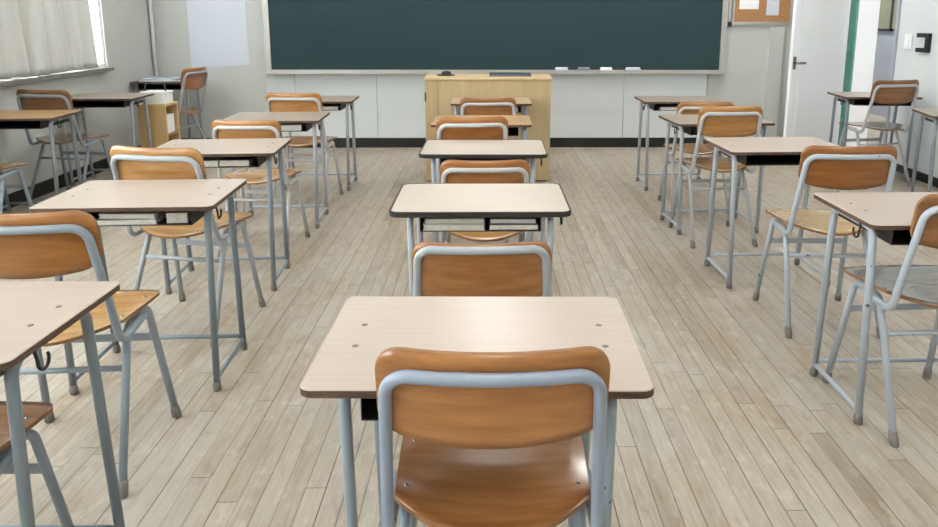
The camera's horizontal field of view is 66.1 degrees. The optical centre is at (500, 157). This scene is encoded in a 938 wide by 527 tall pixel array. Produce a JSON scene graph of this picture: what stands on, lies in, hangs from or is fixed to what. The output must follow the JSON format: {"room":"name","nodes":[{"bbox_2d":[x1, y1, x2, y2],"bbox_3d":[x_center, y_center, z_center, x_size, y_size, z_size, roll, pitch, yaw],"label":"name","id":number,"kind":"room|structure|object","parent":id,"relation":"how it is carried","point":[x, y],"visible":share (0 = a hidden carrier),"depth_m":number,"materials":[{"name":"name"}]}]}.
{"room":"classroom","nodes":[
{"label":"classroom","id":0,"kind":"room"},
{"bbox_2d":[0,0,154,193],"bbox_3d":[-3.496,-0.511,2.051,0.200,2.850,10.340,0,11,-1],"label":"wall","id":1,"kind":"structure","parent":0,"point":[126,33],"depth_m":6.30,"materials":[{"name":"paint"}]},
{"bbox_2d":[0,0,113,85],"bbox_3d":[-3.519,-1.322,5.016,0.257,1.595,2.430,0,11,-1],"label":"window","id":2,"kind":"structure","parent":1,"relation":"in","point":[102,67],"depth_m":5.99,"materials":[{"name":"white plastic"}]},
{"bbox_2d":[0,0,97,78],"bbox_3d":[-3.419,-1.308,4.937,0.101,1.531,2.186,0,11,-1],"label":"window curtain","id":3,"kind":"object","parent":2,"relation":"hanging from","point":[38,37],"visible":1,"depth_m":5.40,"materials":[{"name":"fabric"}]},
{"bbox_2d":[2,145,140,211],"bbox_3d":[-3.391,0.841,2.306,0.013,0.100,10.318,0,11,-1],"label":"baseboard","id":4,"kind":"structure","parent":1,"relation":"attached to","point":[42,188],"depth_m":5.48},
{"bbox_2d":[152,0,707,137],"bbox_3d":[-0.116,-1.526,7.282,7.140,2.850,0.200,0,11,-1],"label":"wall","id":5,"kind":"structure","parent":0,"point":[230,90],"depth_m":7.26,"materials":[{"name":"paint"}]},
{"bbox_2d":[148,0,157,75],"bbox_3d":[-3.453,-1.550,7.087,0.036,2.740,0.036,0,11,-1],"label":"pipe","id":6,"kind":"object","parent":5,"relation":"attached to","point":[150,8],"visible":0.48,"depth_m":7.15,"materials":[{"name":"grey metal"}]},
{"bbox_2d":[186,0,248,67],"bbox_3d":[-2.822,-1.510,7.133,0.585,1.235,0.003,0,11,-1],"label":"poster","id":7,"kind":"object","parent":5,"relation":"attached to","point":[217,29],"visible":1,"depth_m":7.18,"materials":[{"name":"paper"}]},
{"bbox_2d":[181,137,708,147],"bbox_3d":[-0.017,-0.155,7.438,6.940,0.100,0.021,0,11,-1],"label":"baseboard","id":8,"kind":"structure","parent":5,"relation":"attached to","point":[339,142],"depth_m":7.44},
{"bbox_2d":[266,74,706,137],"bbox_3d":[-0.126,-0.549,7.364,4.472,0.700,0.012,0,11,-1],"label":"panel","id":9,"kind":"object","parent":5,"relation":"attached to","point":[582,105],"visible":0.58,"depth_m":7.36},
{"bbox_2d":[262,0,728,73],"bbox_3d":[-0.036,-1.500,7.115,4.625,1.336,0.114,0,11,-1],"label":"chalkboard","id":10,"kind":"object","parent":5,"relation":"attached to","point":[301,36],"visible":0.88,"depth_m":7.20,"materials":[{"name":"metal"}]},
{"bbox_2d":[264,71,726,73],"bbox_3d":[-0.037,-0.854,7.221,4.625,0.026,0.074,0,11,-1],"label":"chalk tray","id":11,"kind":"object","parent":10,"relation":"on","point":[265,72],"depth_m":7.18,"materials":[{"name":"metal"}]},
{"bbox_2d":[555,67,567,70],"bbox_3d":[0.616,-0.882,7.231,0.130,0.052,0.050,0,11,-1],"label":"eraser","id":12,"kind":"object","parent":10,"relation":"on","point":[556,68],"visible":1,"depth_m":7.21,"materials":[{"name":"fabric"}]},
{"bbox_2d":[578,67,589,70],"bbox_3d":[0.841,-0.882,7.234,0.120,0.052,0.050,0,11,-1],"label":"eraser","id":13,"kind":"object","parent":10,"relation":"on","point":[579,68],"visible":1,"depth_m":7.21,"materials":[{"name":"fabric"}]},
{"bbox_2d":[600,67,611,70],"bbox_3d":[1.066,-0.883,7.238,0.120,0.052,0.050,0,11,-1],"label":"eraser","id":14,"kind":"object","parent":10,"relation":"on","point":[601,68],"visible":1,"depth_m":7.21,"materials":[{"name":"fabric"}]},
{"bbox_2d":[625,67,640,70],"bbox_3d":[1.336,-0.883,7.243,0.150,0.052,0.050,0,11,-1],"label":"eraser","id":15,"kind":"object","parent":10,"relation":"on","point":[626,68],"visible":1,"depth_m":7.22,"materials":[{"name":"fabric"}]},
{"bbox_2d":[727,0,731,25],"bbox_3d":[2.301,-1.808,7.133,0.044,1.000,0.039,0,11,-1],"label":"stick","id":16,"kind":"object","parent":5,"relation":"hanging from","point":[729,23],"visible":1,"depth_m":7.20,"materials":[{"name":"white plastic"}]},
{"bbox_2d":[704,0,793,137],"bbox_3d":[2.789,-1.559,7.217,1.332,2.750,0.012,0,11,-1],"label":"door","id":17,"kind":"structure","parent":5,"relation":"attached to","point":[743,84],"depth_m":7.34,"materials":[{"name":"paint"}]},
{"bbox_2d":[731,0,792,24],"bbox_3d":[2.626,-1.761,7.154,0.600,0.870,0.026,0,11,-1],"label":"cork board","id":18,"kind":"object","parent":5,"relation":"attached to","point":[739,16],"visible":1,"depth_m":7.21,"materials":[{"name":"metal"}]},
{"bbox_2d":[739,0,758,8],"bbox_3d":[2.488,-1.619,7.169,0.195,0.275,0.002,0,11,-1],"label":"notice sheet","id":19,"kind":"object","parent":18,"relation":"attached to","point":[744,4],"visible":1,"depth_m":7.19,"materials":[{"name":"paper"}]},
{"bbox_2d":[766,0,779,14],"bbox_3d":[2.728,-1.570,7.183,0.125,0.295,0.002,0,11,-1],"label":"notice sheet","id":20,"kind":"object","parent":18,"relation":"attached to","point":[772,5],"visible":1,"depth_m":7.20,"materials":[{"name":"paper"}]},
{"bbox_2d":[761,26,784,136],"bbox_3d":[2.787,-0.762,7.348,0.145,1.135,0.038,0,11,-1],"label":"pilaster","id":21,"kind":"object","parent":5,"relation":"attached to","point":[776,33],"visible":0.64,"depth_m":7.32,"materials":[{"name":"paint"}]},
{"bbox_2d":[0,113,937,526],"bbox_3d":[0.934,0.417,5.091,9.160,0.120,16.200,0,11,-1],"label":"floor","id":22,"kind":"structure","parent":0,"point":[736,429],"depth_m":2.68,"materials":[{"name":"beige wood"}]},
{"bbox_2d":[0,162,32,213],"bbox_3d":[-3.057,0.110,4.193,0.420,0.812,0.446,0,11,-1],"label":"chair","id":23,"kind":"object","parent":22,"relation":"on","point":[3,165],"visible":0.87,"depth_m":4.31,"materials":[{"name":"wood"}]},
{"bbox_2d":[0,401,73,526],"bbox_3d":[-1.209,0.645,1.471,0.420,0.812,0.446,0,11,-1],"label":"chair","id":24,"kind":"object","parent":22,"relation":"on","point":[33,412],"visible":0.68,"depth_m":1.62,"materials":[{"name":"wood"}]},
{"bbox_2d":[0,110,82,211],"bbox_3d":[-3.118,0.061,4.734,0.600,0.701,0.420,-1,11,-4],"label":"desk","id":25,"kind":"object","parent":22,"relation":"on","point":[9,119],"visible":0.73,"depth_m":4.67,"materials":[{"name":"metal"}]},
{"bbox_2d":[0,118,68,128],"bbox_3d":[-3.116,-0.236,4.663,0.444,0.054,0.345,-1,11,-4],"label":"tray","id":26,"kind":"object","parent":25,"relation":"on","point":[39,124],"depth_m":4.60,"materials":[{"name":"metal"}]},
{"bbox_2d":[0,281,124,526],"bbox_3d":[-1.204,0.679,1.584,0.600,0.701,0.420,0,11,0],"label":"desk","id":27,"kind":"object","parent":22,"relation":"on","point":[32,313],"visible":1,"depth_m":1.57,"materials":[{"name":"metal"}]},
{"bbox_2d":[0,319,79,376],"bbox_3d":[-1.204,0.383,1.514,0.444,0.054,0.345,0,11,0],"label":"tray","id":28,"kind":"object","parent":27,"relation":"on","point":[1,372],"depth_m":1.53,"materials":[{"name":"metal"}]},
{"bbox_2d":[16,89,113,205],"bbox_3d":[-3.140,-0.099,5.221,0.446,0.829,0.455,2,11,7],"label":"chair","id":29,"kind":"object","parent":22,"relation":"on","point":[27,99],"visible":0.86,"depth_m":5.10,"materials":[{"name":"wood"}]},
{"bbox_2d":[0,210,181,499],"bbox_3d":[-1.277,0.510,2.121,0.442,0.829,0.455,-1,11,-4],"label":"chair","id":30,"kind":"object","parent":22,"relation":"on","point":[59,243],"visible":0.69,"depth_m":1.92,"materials":[{"name":"wood"}]},
{"bbox_2d":[63,93,153,185],"bbox_3d":[-3.155,-0.150,5.811,0.600,0.701,0.420,-1,11,-3],"label":"desk","id":31,"kind":"object","parent":22,"relation":"on","point":[81,100],"visible":0.73,"depth_m":5.71,"materials":[{"name":"metal"}]},
{"bbox_2d":[72,100,142,107],"bbox_3d":[-3.153,-0.446,5.741,0.444,0.054,0.345,-1,11,-3],"label":"tray","id":32,"kind":"object","parent":31,"relation":"on","point":[76,103],"depth_m":5.69,"materials":[{"name":"metal"}]},
{"bbox_2d":[29,179,247,395],"bbox_3d":[-1.278,0.468,2.664,0.600,0.701,0.420,-1,11,-3],"label":"desk","id":33,"kind":"object","parent":22,"relation":"on","point":[199,197],"visible":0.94,"depth_m":2.56,"materials":[{"name":"metal"}]},
{"bbox_2d":[96,213,165,225],"bbox_3d":[-1.273,0.198,2.535,0.200,0.020,0.220,-1,11,-5],"label":"book","id":34,"kind":"object","parent":33,"relation":"in","point":[101,222],"visible":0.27,"depth_m":2.43,"materials":[{"name":"white paper"}]},
{"bbox_2d":[98,211,165,218],"bbox_3d":[-1.263,0.180,2.532,0.190,0.017,0.210,0,11,0],"label":"book","id":35,"kind":"object","parent":34,"relation":"on","point":[103,215],"visible":0.48,"depth_m":2.43,"materials":[{"name":"white paper"}]},
{"bbox_2d":[87,211,203,225],"bbox_3d":[-1.277,0.172,2.593,0.444,0.054,0.345,0,11,-3],"label":"tray","id":36,"kind":"object","parent":33,"relation":"on","point":[195,215],"depth_m":2.46,"materials":[{"name":"metal"}]},
{"bbox_2d":[165,211,190,223],"bbox_3d":[-1.108,0.188,2.537,0.075,0.040,0.190,-1,11,-5],"label":"book","id":37,"kind":"object","parent":33,"relation":"in","point":[173,217],"visible":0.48,"depth_m":2.45,"materials":[{"name":"white paper"}]},
{"bbox_2d":[137,101,180,147],"bbox_3d":[-2.926,-0.173,6.198,0.235,0.600,0.254,0,11,-1],"label":"base cabinet","id":38,"kind":"object","parent":22,"relation":"on","point":[160,135],"visible":0.45,"depth_m":6.06,"materials":[{"name":"brown wood"}]},
{"bbox_2d":[139,83,172,103],"bbox_3d":[-2.928,-0.552,6.124,0.215,0.171,0.180,0,11,-1],"label":"box","id":39,"kind":"object","parent":38,"relation":"on","point":[165,96],"visible":0.93,"depth_m":6.06,"materials":[{"name":"plastic"}]},
{"bbox_2d":[166,113,174,132],"bbox_3d":[-2.906,-0.294,6.175,0.160,0.154,0.150,0,11,-1],"label":"packet","id":40,"kind":"object","parent":38,"relation":"on","point":[170,116],"visible":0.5,"depth_m":6.18,"materials":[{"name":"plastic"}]},
{"bbox_2d":[130,80,202,138],"bbox_3d":[-3.195,-0.388,6.977,0.540,0.722,0.399,0,11,-1],"label":"desk","id":41,"kind":"object","parent":22,"relation":"on","point":[170,85],"visible":0.27,"depth_m":6.85,"materials":[{"name":"metal"}]},
{"bbox_2d":[139,78,179,81],"bbox_3d":[-3.229,-0.748,6.896,0.360,0.014,0.260,-1,11,-7],"label":"pile","id":42,"kind":"object","parent":41,"relation":"on","point":[177,79],"visible":0.52,"depth_m":6.78,"materials":[{"name":"white paper"}]},
{"bbox_2d":[142,76,180,79],"bbox_3d":[-3.249,-0.766,6.912,0.280,0.014,0.200,2,11,7],"label":"pile","id":43,"kind":"object","parent":42,"relation":"on","point":[152,77],"visible":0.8,"depth_m":6.86,"materials":[{"name":"paper"}]},
{"bbox_2d":[138,84,180,89],"bbox_3d":[-3.194,-0.694,6.905,0.400,0.056,0.328,0,11,-1],"label":"tray","id":44,"kind":"object","parent":41,"relation":"on","point":[141,86],"depth_m":6.95,"materials":[{"name":"metal"}]},
{"bbox_2d":[110,145,265,346],"bbox_3d":[-1.338,0.324,3.093,0.437,0.820,0.450,2,11,9],"label":"chair","id":45,"kind":"object","parent":22,"relation":"on","point":[127,162],"visible":0.75,"depth_m":2.95,"materials":[{"name":"wood"}]},
{"bbox_2d":[178,66,207,138],"bbox_3d":[-2.923,-0.383,6.548,0.482,0.877,0.395,2,11,11],"label":"chair","id":46,"kind":"object","parent":22,"relation":"on","point":[191,78],"visible":0.65,"depth_m":6.46,"materials":[{"name":"wood"}]},
{"bbox_2d":[156,138,290,294],"bbox_3d":[-1.373,0.286,3.599,0.600,0.701,0.420,-1,11,-5],"label":"desk","id":47,"kind":"object","parent":22,"relation":"on","point":[264,149],"visible":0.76,"depth_m":3.51,"materials":[{"name":"metal"}]},
{"bbox_2d":[203,157,222,166],"bbox_3d":[-1.406,0.011,3.469,0.140,0.030,0.210,-1,11,-7],"label":"book","id":48,"kind":"object","parent":47,"relation":"in","point":[208,161],"visible":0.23,"depth_m":3.38,"materials":[{"name":"white paper"}]},
{"bbox_2d":[205,156,266,167],"bbox_3d":[-1.371,-0.011,3.528,0.444,0.054,0.345,-1,11,-5],"label":"tray","id":49,"kind":"object","parent":47,"relation":"on","point":[261,159],"depth_m":3.41,"materials":[{"name":"metal"}]},
{"bbox_2d":[219,157,257,166],"bbox_3d":[-1.257,0.007,3.481,0.140,0.032,0.210,-1,11,-4],"label":"book","id":50,"kind":"object","parent":47,"relation":"in","point":[225,161],"visible":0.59,"depth_m":3.38,"materials":[{"name":"white paper"}]},
{"bbox_2d":[211,120,309,257],"bbox_3d":[-1.376,0.142,4.137,0.416,0.776,0.426,0,11,2],"label":"chair","id":51,"kind":"object","parent":22,"relation":"on","point":[221,129],"visible":0.78,"depth_m":4.02,"materials":[{"name":"wood"}]},
{"bbox_2d":[222,112,329,228],"bbox_3d":[-1.425,0.079,4.657,0.600,0.701,0.420,-1,11,-3],"label":"desk","id":52,"kind":"object","parent":22,"relation":"on","point":[311,119],"visible":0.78,"depth_m":4.57,"materials":[{"name":"metal"}]},
{"bbox_2d":[280,123,305,130],"bbox_3d":[-1.331,-0.202,4.534,0.190,0.038,0.210,-1,11,-5],"label":"book","id":53,"kind":"object","parent":52,"relation":"in","point":[284,126],"visible":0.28,"depth_m":4.44,"materials":[{"name":"white paper"}]},
{"bbox_2d":[282,123,312,131],"bbox_3d":[-1.424,-0.218,4.586,0.444,0.054,0.345,-1,11,-3],"label":"tray","id":54,"kind":"object","parent":52,"relation":"on","point":[308,125],"depth_m":4.46,"materials":[{"name":"metal"}]},
{"bbox_2d":[266,92,343,201],"bbox_3d":[-1.414,-0.082,5.193,0.429,0.812,0.446,1,11,3],"label":"chair","id":55,"kind":"object","parent":22,"relation":"on","point":[275,102],"visible":0.62,"depth_m":4.97,"materials":[{"name":"wood"}]},
{"bbox_2d":[284,95,358,190],"bbox_3d":[-1.430,-0.116,5.655,0.600,0.701,0.420,0,11,-2],"label":"desk","id":56,"kind":"object","parent":22,"relation":"on","point":[345,101],"visible":0.56,"depth_m":5.59,"materials":[{"name":"metal"}]},
{"bbox_2d":[323,104,340,109],"bbox_3d":[-1.307,-0.393,5.534,0.160,0.030,0.220,0,11,-2],"label":"book","id":57,"kind":"object","parent":56,"relation":"in","point":[325,106],"visible":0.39,"depth_m":5.43,"materials":[{"name":"white paper"}]},
{"bbox_2d":[323,104,345,110],"bbox_3d":[-1.429,-0.413,5.585,0.444,0.054,0.345,0,11,-2],"label":"tray","id":58,"kind":"object","parent":56,"relation":"on","point":[343,106],"depth_m":5.45,"materials":[{"name":"metal"}]},
{"bbox_2d":[433,116,508,242],"bbox_3d":[-0.168,0.146,4.049,0.420,0.807,0.443,-1,11,-7],"label":"chair","id":59,"kind":"object","parent":22,"relation":"on","point":[496,127],"visible":0.34,"depth_m":3.80,"materials":[{"name":"wood"}]},
{"bbox_2d":[300,296,653,526],"bbox_3d":[-0.041,0.699,1.496,0.612,0.701,0.420,0,11,0],"label":"desk","id":60,"kind":"object","parent":22,"relation":"on","point":[343,368],"visible":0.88,"depth_m":1.42,"materials":[{"name":"metal"}]},
{"bbox_2d":[360,399,378,420],"bbox_3d":[-0.040,0.402,1.426,0.408,0.054,0.345,0,11,0],"label":"tray","id":61,"kind":"object","parent":60,"relation":"on","point":[369,411],"depth_m":1.28,"materials":[{"name":"metal"}]},
{"bbox_2d":[389,183,570,296],"bbox_3d":[-0.069,0.481,2.609,0.600,0.701,0.420,0,11,-1],"label":"desk","id":62,"kind":"object","parent":22,"relation":"on","point":[420,201],"visible":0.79,"depth_m":2.45,"materials":[{"name":"metal"}]},
{"bbox_2d":[423,219,484,230],"bbox_3d":[-0.155,0.208,2.491,0.205,0.021,0.240,0,11,-1],"label":"book","id":63,"kind":"object","parent":62,"relation":"in","point":[427,227],"visible":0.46,"depth_m":2.38,"materials":[{"name":"white paper"}]},
{"bbox_2d":[425,218,484,223],"bbox_3d":[-0.155,0.189,2.489,0.198,0.018,0.235,0,11,-2],"label":"book","id":64,"kind":"object","parent":63,"relation":"on","point":[427,220],"visible":0.41,"depth_m":2.38,"materials":[{"name":"white paper"}]},
{"bbox_2d":[420,217,540,231],"bbox_3d":[-0.068,0.185,2.538,0.400,0.054,0.345,0,11,-1],"label":"tray","id":65,"kind":"object","parent":62,"relation":"on","point":[539,218],"depth_m":2.38,"materials":[{"name":"metal"}]},
{"bbox_2d":[489,217,538,230],"bbox_3d":[0.043,0.208,2.494,0.165,0.021,0.240,0,11,-1],"label":"book","id":66,"kind":"object","parent":62,"relation":"in","point":[492,227],"visible":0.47,"depth_m":2.38,"materials":[{"name":"white paper"}]},
{"bbox_2d":[490,217,535,223],"bbox_3d":[0.043,0.189,2.493,0.155,0.017,0.235,0,11,0],"label":"book","id":67,"kind":"object","parent":66,"relation":"on","point":[500,220],"visible":0.44,"depth_m":2.38,"materials":[{"name":"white paper"}]},
{"bbox_2d":[411,241,551,296],"bbox_3d":[-0.052,0.555,2.073,0.395,0.762,0.415,0,11,-2],"label":"chair","id":68,"kind":"object","parent":22,"relation":"on","point":[522,269],"visible":0.34,"depth_m":1.84,"materials":[{"name":"wood"}]},
{"bbox_2d":[431,115,531,138],"bbox_3d":[-0.113,0.109,4.514,0.600,0.701,0.420,0,11,0],"label":"desk","id":69,"kind":"object","parent":22,"relation":"on","point":[514,121],"visible":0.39,"depth_m":4.46,"materials":[{"name":"metal"}]},
{"bbox_2d":[508,127,518,135],"bbox_3d":[-0.112,-0.187,4.444,0.444,0.054,0.345,0,11,0],"label":"tray","id":70,"kind":"object","parent":69,"relation":"on","point":[512,131],"depth_m":4.44,"materials":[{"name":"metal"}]},
{"bbox_2d":[419,139,547,242],"bbox_3d":[-0.081,0.290,3.586,0.600,0.701,0.420,0,11,0],"label":"desk","id":71,"kind":"object","parent":22,"relation":"on","point":[531,150],"visible":0.66,"depth_m":3.45,"materials":[{"name":"metal"}]},
{"bbox_2d":[440,158,525,165],"bbox_3d":[-0.080,-0.006,3.516,0.400,0.054,0.345,0,11,0],"label":"tray","id":72,"kind":"object","parent":71,"relation":"on","point":[442,160],"depth_m":3.56,"materials":[{"name":"wood"}]},
{"bbox_2d":[440,159,529,243],"bbox_3d":[-0.068,0.346,3.160,0.404,0.755,0.415,0,11,-2],"label":"chair","id":73,"kind":"object","parent":22,"relation":"on","point":[451,171],"visible":0.52,"depth_m":2.93,"materials":[{"name":"wood"}]},
{"bbox_2d":[423,74,552,180],"bbox_3d":[-0.101,-0.253,5.979,1.027,0.850,0.395,0,11,-1],"label":"podium","id":74,"kind":"object","parent":22,"relation":"on","point":[440,91],"visible":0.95,"depth_m":5.75,"materials":[{"name":"brown wood"}]},
{"bbox_2d":[437,71,453,75],"bbox_3d":[-0.447,-0.692,5.900,0.144,0.041,0.070,0,11,-1],"label":"pouch","id":75,"kind":"object","parent":74,"relation":"on","point":[444,73],"visible":1,"depth_m":5.88,"materials":[{"name":"black plastic"}]},
{"bbox_2d":[489,72,530,76],"bbox_3d":[0.081,-0.685,5.931,0.340,0.018,0.220,0,11,-1],"label":"folder","id":76,"kind":"object","parent":74,"relation":"on","point":[491,74],"visible":1,"depth_m":5.83,"materials":[{"name":"blue paper"}]},
{"bbox_2d":[460,97,515,138],"bbox_3d":[-0.097,-0.054,5.129,0.420,0.786,0.432,-1,11,-5],"label":"chair","id":77,"kind":"object","parent":22,"relation":"on","point":[468,106],"visible":0.31,"depth_m":4.88,"materials":[{"name":"wood"}]},
{"bbox_2d":[450,97,531,160],"bbox_3d":[-0.070,-0.092,5.545,0.600,0.701,0.420,0,11,-1],"label":"desk","id":78,"kind":"object","parent":22,"relation":"on","point":[524,102],"visible":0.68,"depth_m":5.41,"materials":[{"name":"wood"}]},
{"bbox_2d":[375,346,609,526],"bbox_3d":[-0.015,0.662,1.395,0.414,0.812,0.446,0,11,-1],"label":"chair","id":79,"kind":"object","parent":22,"relation":"on","point":[490,439],"visible":1,"depth_m":1.18,"materials":[{"name":"wood"}]},
{"bbox_2d":[634,96,722,190],"bbox_3d":[1.384,-0.117,5.684,0.600,0.701,0.420,0,11,-1],"label":"desk","id":80,"kind":"object","parent":22,"relation":"on","point":[649,102],"visible":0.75,"depth_m":5.58,"materials":[{"name":"metal"}]},
{"bbox_2d":[645,104,677,110],"bbox_3d":[1.385,-0.413,5.614,0.444,0.054,0.345,0,11,-1],"label":"tray","id":81,"kind":"object","parent":80,"relation":"on","point":[652,106],"depth_m":5.47,"materials":[{"name":"metal"}]},
{"bbox_2d":[655,104,677,109],"bbox_3d":[1.296,-0.390,5.556,0.170,0.026,0.220,0,11,-1],"label":"book","id":82,"kind":"object","parent":80,"relation":"in","point":[658,106],"visible":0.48,"depth_m":5.48,"materials":[{"name":"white paper"}]},
{"bbox_2d":[657,102,733,209],"bbox_3d":[1.371,-0.026,5.034,0.420,0.772,0.424,0,11,-1],"label":"chair","id":83,"kind":"object","parent":22,"relation":"on","point":[683,108],"visible":0.53,"depth_m":4.94,"materials":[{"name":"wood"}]},
{"bbox_2d":[668,106,762,248],"bbox_3d":[1.299,0.079,4.339,0.408,0.833,0.457,-1,11,-4],"label":"chair","id":84,"kind":"object","parent":22,"relation":"on","point":[713,121],"visible":0.84,"depth_m":4.13,"materials":[{"name":"wood"}]},
{"bbox_2d":[659,114,774,234],"bbox_3d":[1.344,0.100,4.575,0.600,0.701,0.420,-1,11,-6],"label":"desk","id":85,"kind":"object","parent":22,"relation":"on","point":[683,123],"visible":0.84,"depth_m":4.48,"materials":[{"name":"metal"}]},
{"bbox_2d":[691,127,701,134],"bbox_3d":[1.243,-0.177,4.437,0.120,0.036,0.200,-2,11,-11],"label":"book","id":86,"kind":"object","parent":85,"relation":"in","point":[693,129],"visible":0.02,"depth_m":4.41,"materials":[{"name":"black"}]},
{"bbox_2d":[671,125,761,134],"bbox_3d":[1.346,-0.197,4.505,0.444,0.054,0.345,-1,11,-6],"label":"tray","id":87,"kind":"object","parent":85,"relation":"on","point":[687,130],"depth_m":4.37,"materials":[{"name":"metal"}]},
{"bbox_2d":[704,137,839,288],"bbox_3d":[1.382,0.275,3.682,0.600,0.701,0.420,-1,11,-3],"label":"desk","id":88,"kind":"object","parent":22,"relation":"on","point":[748,151],"visible":0.71,"depth_m":3.63,"materials":[{"name":"metal"}]},
{"bbox_2d":[720,151,800,165],"bbox_3d":[1.383,-0.022,3.611,0.444,0.054,0.345,-1,11,-3],"label":"tray","id":89,"kind":"object","parent":88,"relation":"on","point":[747,160],"depth_m":3.53,"materials":[{"name":"metal"}]},
{"bbox_2d":[752,145,897,338],"bbox_3d":[1.413,0.318,3.149,0.420,0.820,0.450,0,11,1],"label":"chair","id":90,"kind":"object","parent":22,"relation":"on","point":[828,167],"visible":0.84,"depth_m":2.94,"materials":[{"name":"wood"}]},
{"bbox_2d":[809,192,937,424],"bbox_3d":[1.436,0.509,2.480,0.600,0.701,0.420,0,11,-1],"label":"desk","id":91,"kind":"object","parent":22,"relation":"on","point":[887,216],"visible":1,"depth_m":2.42,"materials":[{"name":"metal"}]},
{"bbox_2d":[838,213,919,244],"bbox_3d":[1.437,0.213,2.410,0.444,0.054,0.345,0,11,-1],"label":"tray","id":92,"kind":"object","parent":91,"relation":"on","point":[892,237],"depth_m":2.29,"materials":[{"name":"metal"}]},
{"bbox_2d":[827,92,922,181],"bbox_3d":[3.088,-0.179,6.021,0.600,0.701,0.420,1,11,4],"label":"desk","id":93,"kind":"object","parent":22,"relation":"on","point":[853,98],"visible":0.41,"depth_m":5.89,"materials":[{"name":"metal"}]},
{"bbox_2d":[837,98,910,105],"bbox_3d":[3.087,-0.476,5.950,0.444,0.054,0.345,1,11,4],"label":"tray","id":94,"kind":"object","parent":93,"relation":"on","point":[854,101],"depth_m":5.85,"materials":[{"name":"metal"}]},
{"bbox_2d":[839,80,918,186],"bbox_3d":[3.032,-0.216,5.814,0.442,0.853,0.455,-2,11,-11],"label":"chair","id":95,"kind":"object","parent":22,"relation":"on","point":[890,92],"visible":0.93,"depth_m":5.62,"materials":[{"name":"wood"}]},
{"bbox_2d":[822,194,937,447],"bbox_3d":[1.420,0.469,2.399,0.420,0.812,0.446,-1,11,-4],"label":"chair","id":96,"kind":"object","parent":22,"relation":"on","point":[918,284],"visible":0.93,"depth_m":2.35,"materials":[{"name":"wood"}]},
{"bbox_2d":[910,108,937,191],"bbox_3d":[3.138,0.049,4.856,0.600,0.701,0.420,2,11,11],"label":"desk","id":97,"kind":"object","parent":22,"relation":"on","point":[931,115],"visible":0.66,"depth_m":4.87,"materials":[{"name":"metal"}]},
{"bbox_2d":[870,0,937,177],"bbox_3d":[4.479,-1.065,4.965,1.970,2.850,16.000,0,11,-1],"label":"wall","id":98,"kind":"structure","parent":0,"point":[917,16],"depth_m":6.02,"materials":[{"name":"white paint"}]},
{"bbox_2d":[783,0,850,144],"bbox_3d":[3.099,-1.034,6.902,0.708,2.018,0.097,-4,12,-20],"label":"door","id":99,"kind":"structure","parent":98,"relation":"in","point":[819,45],"depth_m":6.93,"materials":[{"name":"white paint"}]},
{"bbox_2d":[838,0,901,146],"bbox_3d":[3.554,-1.051,6.737,0.220,2.140,0.905,0,11,-1],"label":"door frame","id":100,"kind":"structure","parent":98,"relation":"attached to","point":[864,14],"depth_m":7.02,"materials":[{"name":"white paint"}]},
{"bbox_2d":[878,0,897,30],"bbox_3d":[5.226,-2.218,9.104,0.030,1.230,1.700,0,11,-1],"label":"window","id":101,"kind":"structure","parent":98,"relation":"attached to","point":[888,8],"depth_m":9.68,"materials":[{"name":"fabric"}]},
{"bbox_2d":[903,34,912,49],"bbox_3d":[3.466,-0.983,6.115,0.016,0.125,0.110,0,11,-1],"label":"light switch","id":102,"kind":"object","parent":98,"relation":"attached to","point":[908,39],"visible":1,"depth_m":6.10,"materials":[{"name":"white plastic"}]},
{"bbox_2d":[895,164,937,187],"bbox_3d":[3.542,0.942,1.927,0.013,0.072,9.300,0,11,-1],"label":"baseboard","id":103,"kind":"structure","parent":98,"relation":"attached to","point":[920,176],"depth_m":5.94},
{"bbox_2d":[915,33,931,52],"bbox_3d":[3.463,-0.938,5.884,0.030,0.155,0.160,0,11,-1],"label":"wall bracket","id":104,"kind":"object","parent":98,"relation":"attached to","point":[928,36],"visible":1,"depth_m":5.82,"materials":[{"name":"black plastic"}]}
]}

